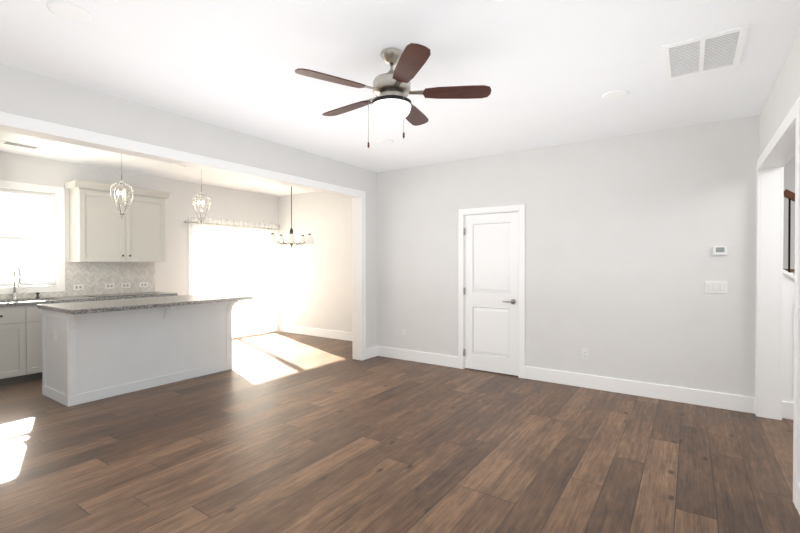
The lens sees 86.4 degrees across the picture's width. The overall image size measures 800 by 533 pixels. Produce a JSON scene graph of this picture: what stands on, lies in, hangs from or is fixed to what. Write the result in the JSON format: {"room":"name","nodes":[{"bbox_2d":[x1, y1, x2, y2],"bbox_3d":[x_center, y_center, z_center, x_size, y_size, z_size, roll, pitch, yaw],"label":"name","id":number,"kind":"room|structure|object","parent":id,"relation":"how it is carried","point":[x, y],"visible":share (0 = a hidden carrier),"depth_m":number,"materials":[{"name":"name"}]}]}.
{"room":"living room","nodes":[
{"label":"living room","id":0,"kind":"room"},
{"bbox_2d":[0,331,799,532],"bbox_3d":[-0.063,1.408,3.539,10.030,0.100,7.190,0,1,34],"label":"floor","id":1,"kind":"structure","parent":0,"point":[277,432],"depth_m":3.05,"materials":[{"name":"brown wood"}]},
{"bbox_2d":[0,306,35,386],"bbox_3d":[-4.788,0.898,4.705,0.618,0.900,0.981,0,1,34],"label":"base cabinet","id":2,"kind":"object","parent":1,"relation":"on","point":[21,339],"depth_m":4.84,"materials":[{"name":"paint"}]},
{"bbox_2d":[0,290,175,305],"bbox_3d":[-4.416,0.424,5.233,0.633,0.040,3.044,0,1,34],"label":"countertop","id":3,"kind":"structure","parent":2,"relation":"on","point":[147,293],"depth_m":5.37,"materials":[{"name":"grey stone"}]},
{"bbox_2d":[12,264,27,299],"bbox_3d":[-4.620,0.189,5.205,0.245,0.430,0.147,0,1,34],"label":"faucet","id":4,"kind":"object","parent":3,"relation":"on","point":[14,297],"visible":1,"depth_m":5.21,"materials":[{"name":"silver metal"}]},
{"bbox_2d":[84,294,119,297],"bbox_3d":[-3.907,0.395,5.960,0.480,0.006,0.740,0,1,34],"label":"cooktop","id":5,"kind":"object","parent":3,"relation":"in","point":[85,295],"depth_m":5.73,"materials":[{"name":"grey metal"}]},
{"bbox_2d":[36,302,68,379],"bbox_3d":[-4.302,0.893,5.418,0.618,0.900,0.981,0,1,34],"label":"base cabinet","id":6,"kind":"object","parent":1,"relation":"on","point":[38,311],"depth_m":5.00,"materials":[{"name":"paint"}]},
{"bbox_2d":[42,302,237,406],"bbox_3d":[-2.926,0.891,4.994,0.870,0.910,1.784,0,1,34],"label":"kitchen island","id":7,"kind":"object","parent":1,"relation":"on","point":[96,350],"depth_m":4.57,"materials":[{"name":"paint"}]},
{"bbox_2d":[37,294,252,313],"bbox_3d":[-2.866,0.416,5.028,0.970,0.040,1.970,0,1,34],"label":"island countertop","id":8,"kind":"structure","parent":7,"relation":"on","point":[197,299],"depth_m":4.69,"materials":[{"name":"grey stone"}]},
{"bbox_2d":[782,189,794,419],"bbox_3d":[4.216,0.329,4.010,2.464,2.050,1.260,0,1,34],"label":"staircase","id":9,"kind":"structure","parent":1,"relation":"on","point":[788,354],"depth_m":3.79,"materials":[{"name":"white paint"}]},
{"bbox_2d":[0,30,799,396],"bbox_3d":[-0.063,-0.012,3.527,10.030,2.740,7.190,0,1,34],"label":"wall","id":10,"kind":"structure","parent":0,"point":[624,236],"depth_m":4.72,"materials":[{"name":"paint"}]},
{"bbox_2d":[0,188,54,285],"bbox_3d":[-4.873,-0.356,5.263,0.060,1.196,0.966,0,1,34],"label":"kitchen window","id":11,"kind":"structure","parent":10,"relation":"attached to","point":[51,246],"depth_m":5.52,"materials":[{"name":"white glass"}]},
{"bbox_2d":[64,180,169,261],"bbox_3d":[-3.980,-0.590,6.074,0.397,1.055,1.200,0,1,34],"label":"upper cabinet","id":12,"kind":"object","parent":10,"relation":"attached to","point":[101,229],"visible":0.94,"depth_m":5.88,"materials":[{"name":"paint"}]},
{"bbox_2d":[184,216,279,338],"bbox_3d":[-2.991,0.233,7.798,0.102,2.140,1.969,0,1,34],"label":"sheer curtain","id":13,"kind":"object","parent":10,"relation":"hanging from","point":[235,226],"visible":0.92,"depth_m":7.86,"materials":[{"name":"fabric"}]},
{"bbox_2d":[192,223,274,337],"bbox_3d":[-3.061,0.293,7.930,0.080,2.057,1.764,0,1,34],"label":"sliding door","id":14,"kind":"structure","parent":10,"relation":"attached to","point":[237,264],"depth_m":7.94,"materials":[{"name":"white glass"}]},
{"bbox_2d":[279,324,352,340],"bbox_3d":[-1.264,1.248,7.850,2.910,0.150,0.015,0,1,34],"label":"baseboard","id":15,"kind":"structure","parent":10,"relation":"attached to","point":[341,335],"depth_m":8.04,"materials":[{"name":"white wood"}]},
{"bbox_2d":[366,347,374,355],"bbox_3d":[-0.351,1.258,6.619,0.015,0.150,0.980,0,1,34],"label":"baseboard","id":16,"kind":"structure","parent":10,"relation":"attached to","point":[369,351],"depth_m":6.21,"materials":[{"name":"white wood"}]},
{"bbox_2d":[0,96,799,508],"bbox_3d":[-0.988,0.147,4.215,7.728,2.410,5.685,0,1,34],"label":"trim","id":17,"kind":"structure","parent":10,"relation":"attached to","point":[780,150],"depth_m":3.81,"materials":[{"name":"white paint"}]},
{"bbox_2d":[402,330,405,337],"bbox_3d":[0.055,0.967,6.105,0.072,0.116,0.008,0,1,34],"label":"electrical outlet","id":18,"kind":"object","parent":10,"relation":"attached to","point":[403,333],"visible":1,"depth_m":6.10,"materials":[{"name":"white plastic"}]},
{"bbox_2d":[375,346,457,367],"bbox_3d":[0.216,1.263,5.995,1.345,0.150,0.015,0,1,34],"label":"baseboard","id":19,"kind":"structure","parent":10,"relation":"attached to","point":[410,355],"depth_m":5.97,"materials":[{"name":"white wood"}]},
{"bbox_2d":[464,212,518,375],"bbox_3d":[1.141,0.333,5.380,0.722,1.996,0.107,0,1,34],"label":"closet door","id":20,"kind":"structure","parent":10,"relation":"attached to","point":[491,291],"depth_m":5.37,"materials":[{"name":"white paint"}]},
{"bbox_2d":[581,349,588,359],"bbox_3d":[2.058,0.978,4.741,0.072,0.116,0.008,0,1,34],"label":"electrical outlet","id":21,"kind":"object","parent":10,"relation":"attached to","point":[584,354],"visible":1,"depth_m":4.74,"materials":[{"name":"white plastic"}]},
{"bbox_2d":[524,366,754,413],"bbox_3d":[2.389,1.275,4.515,2.157,0.150,0.015,0,1,34],"label":"baseboard","id":22,"kind":"structure","parent":10,"relation":"attached to","point":[739,403],"depth_m":4.39,"materials":[{"name":"white wood"}]},
{"bbox_2d":[705,281,726,292],"bbox_3d":[3.025,0.196,4.075,0.170,0.115,0.010,0,1,34],"label":"switch plate","id":23,"kind":"object","parent":10,"relation":"attached to","point":[715,286],"visible":1,"depth_m":4.07,"materials":[{"name":"white plastic"}]},
{"bbox_2d":[713,246,726,254],"bbox_3d":[3.044,-0.153,4.051,0.105,0.083,0.023,0,1,34],"label":"thermostat","id":24,"kind":"object","parent":10,"relation":"attached to","point":[719,250],"visible":0.96,"depth_m":4.04,"materials":[{"name":"white plastic"}]},
{"bbox_2d":[797,483,799,514],"bbox_3d":[1.179,1.305,0.836,0.015,0.150,3.780,0,1,34],"label":"baseboard","id":25,"kind":"structure","parent":10,"relation":"attached to","point":[798,484],"depth_m":2.36,"materials":[{"name":"white wood"}]},
{"bbox_2d":[0,0,799,195],"bbox_3d":[-0.063,-1.432,3.515,10.030,0.100,7.190,0,1,34],"label":"ceiling","id":26,"kind":"structure","parent":0,"point":[550,72],"depth_m":2.93,"materials":[{"name":"paint"}]},
{"bbox_2d":[0,140,40,148],"bbox_3d":[-4.336,-1.387,4.871,0.140,0.010,0.320,0,1,34],"label":"ceiling vent","id":27,"kind":"object","parent":26,"relation":"in","point":[19,144],"visible":0.98,"depth_m":4.85,"materials":[{"name":"white metal"}]},
{"bbox_2d":[31,138,53,143],"bbox_3d":[-3.944,-1.386,4.701,0.196,0.010,0.196,0,1,34],"label":"recessed light","id":28,"kind":"object","parent":26,"relation":"in","point":[40,140],"visible":0.92,"depth_m":4.67,"materials":[{"name":"white plastic"}]},
{"bbox_2d":[47,0,92,22],"bbox_3d":[-1.774,-1.367,2.291,0.196,0.010,0.196,0,1,34],"label":"recessed light","id":29,"kind":"object","parent":26,"relation":"in","point":[69,11],"visible":1,"depth_m":2.27,"materials":[{"name":"white plastic"}]},
{"bbox_2d":[110,154,133,217],"bbox_3d":[-3.073,-0.961,4.704,0.223,0.860,0.223,0,1,34],"label":"pendant light","id":30,"kind":"object","parent":26,"relation":"hanging from","point":[123,194],"visible":0.92,"depth_m":4.69,"materials":[{"name":"clear glass"}]},
{"bbox_2d":[170,164,184,167],"bbox_3d":[-3.100,-1.397,5.940,0.196,0.010,0.196,0,1,34],"label":"recessed light","id":31,"kind":"object","parent":26,"relation":"in","point":[177,166],"visible":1,"depth_m":5.93,"materials":[{"name":"white plastic"}]},
{"bbox_2d":[192,169,210,224],"bbox_3d":[-2.550,-0.968,5.473,0.223,0.860,0.223,0,1,34],"label":"pendant light","id":32,"kind":"object","parent":26,"relation":"hanging from","point":[202,204],"visible":0.9,"depth_m":5.46,"materials":[{"name":"clear glass"}]},
{"bbox_2d":[268,186,313,247],"bbox_3d":[-1.756,-0.854,6.883,0.717,1.110,0.722,0,1,34],"label":"chandelier","id":33,"kind":"object","parent":26,"relation":"hanging from","point":[291,240],"visible":0.9,"depth_m":6.81,"materials":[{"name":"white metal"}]},
{"bbox_2d":[376,139,393,144],"bbox_3d":[-0.166,-1.387,4.741,0.196,0.010,0.196,0,1,34],"label":"recessed light","id":34,"kind":"object","parent":26,"relation":"in","point":[384,141],"visible":1,"depth_m":4.71,"materials":[{"name":"white plastic"}]},
{"bbox_2d":[295,43,490,147],"bbox_3d":[-0.076,-1.070,2.784,1.191,0.609,1.214,0,1,34],"label":"fan","id":35,"kind":"object","parent":26,"relation":"hanging from","point":[391,102],"visible":1,"depth_m":2.67,"materials":[{"name":"brown wood"}]},
{"bbox_2d":[602,90,628,99],"bbox_3d":[1.732,-1.376,3.425,0.196,0.010,0.196,0,1,34],"label":"recessed light","id":36,"kind":"object","parent":26,"relation":"in","point":[615,95],"visible":0.98,"depth_m":3.41,"materials":[{"name":"white plastic"}]},
{"bbox_2d":[662,24,748,79],"bbox_3d":[1.964,-1.369,2.771,0.420,0.012,0.580,0,1,34],"label":"ceiling vent","id":37,"kind":"object","parent":26,"relation":"in","point":[723,49],"visible":0.98,"depth_m":2.73,"materials":[{"name":"white metal"}]},
{"label":"outside","id":38,"kind":"structure","parent":0,"visible":0},
{"bbox_2d":[4,275,269,329],"bbox_3d":[-18.191,1.445,18.537,36.800,0.180,80.000,0,1,34],"label":"ground","id":39,"kind":"structure","parent":38,"point":[251,303],"depth_m":21.77,"materials":[{"name":"white"}]}
]}

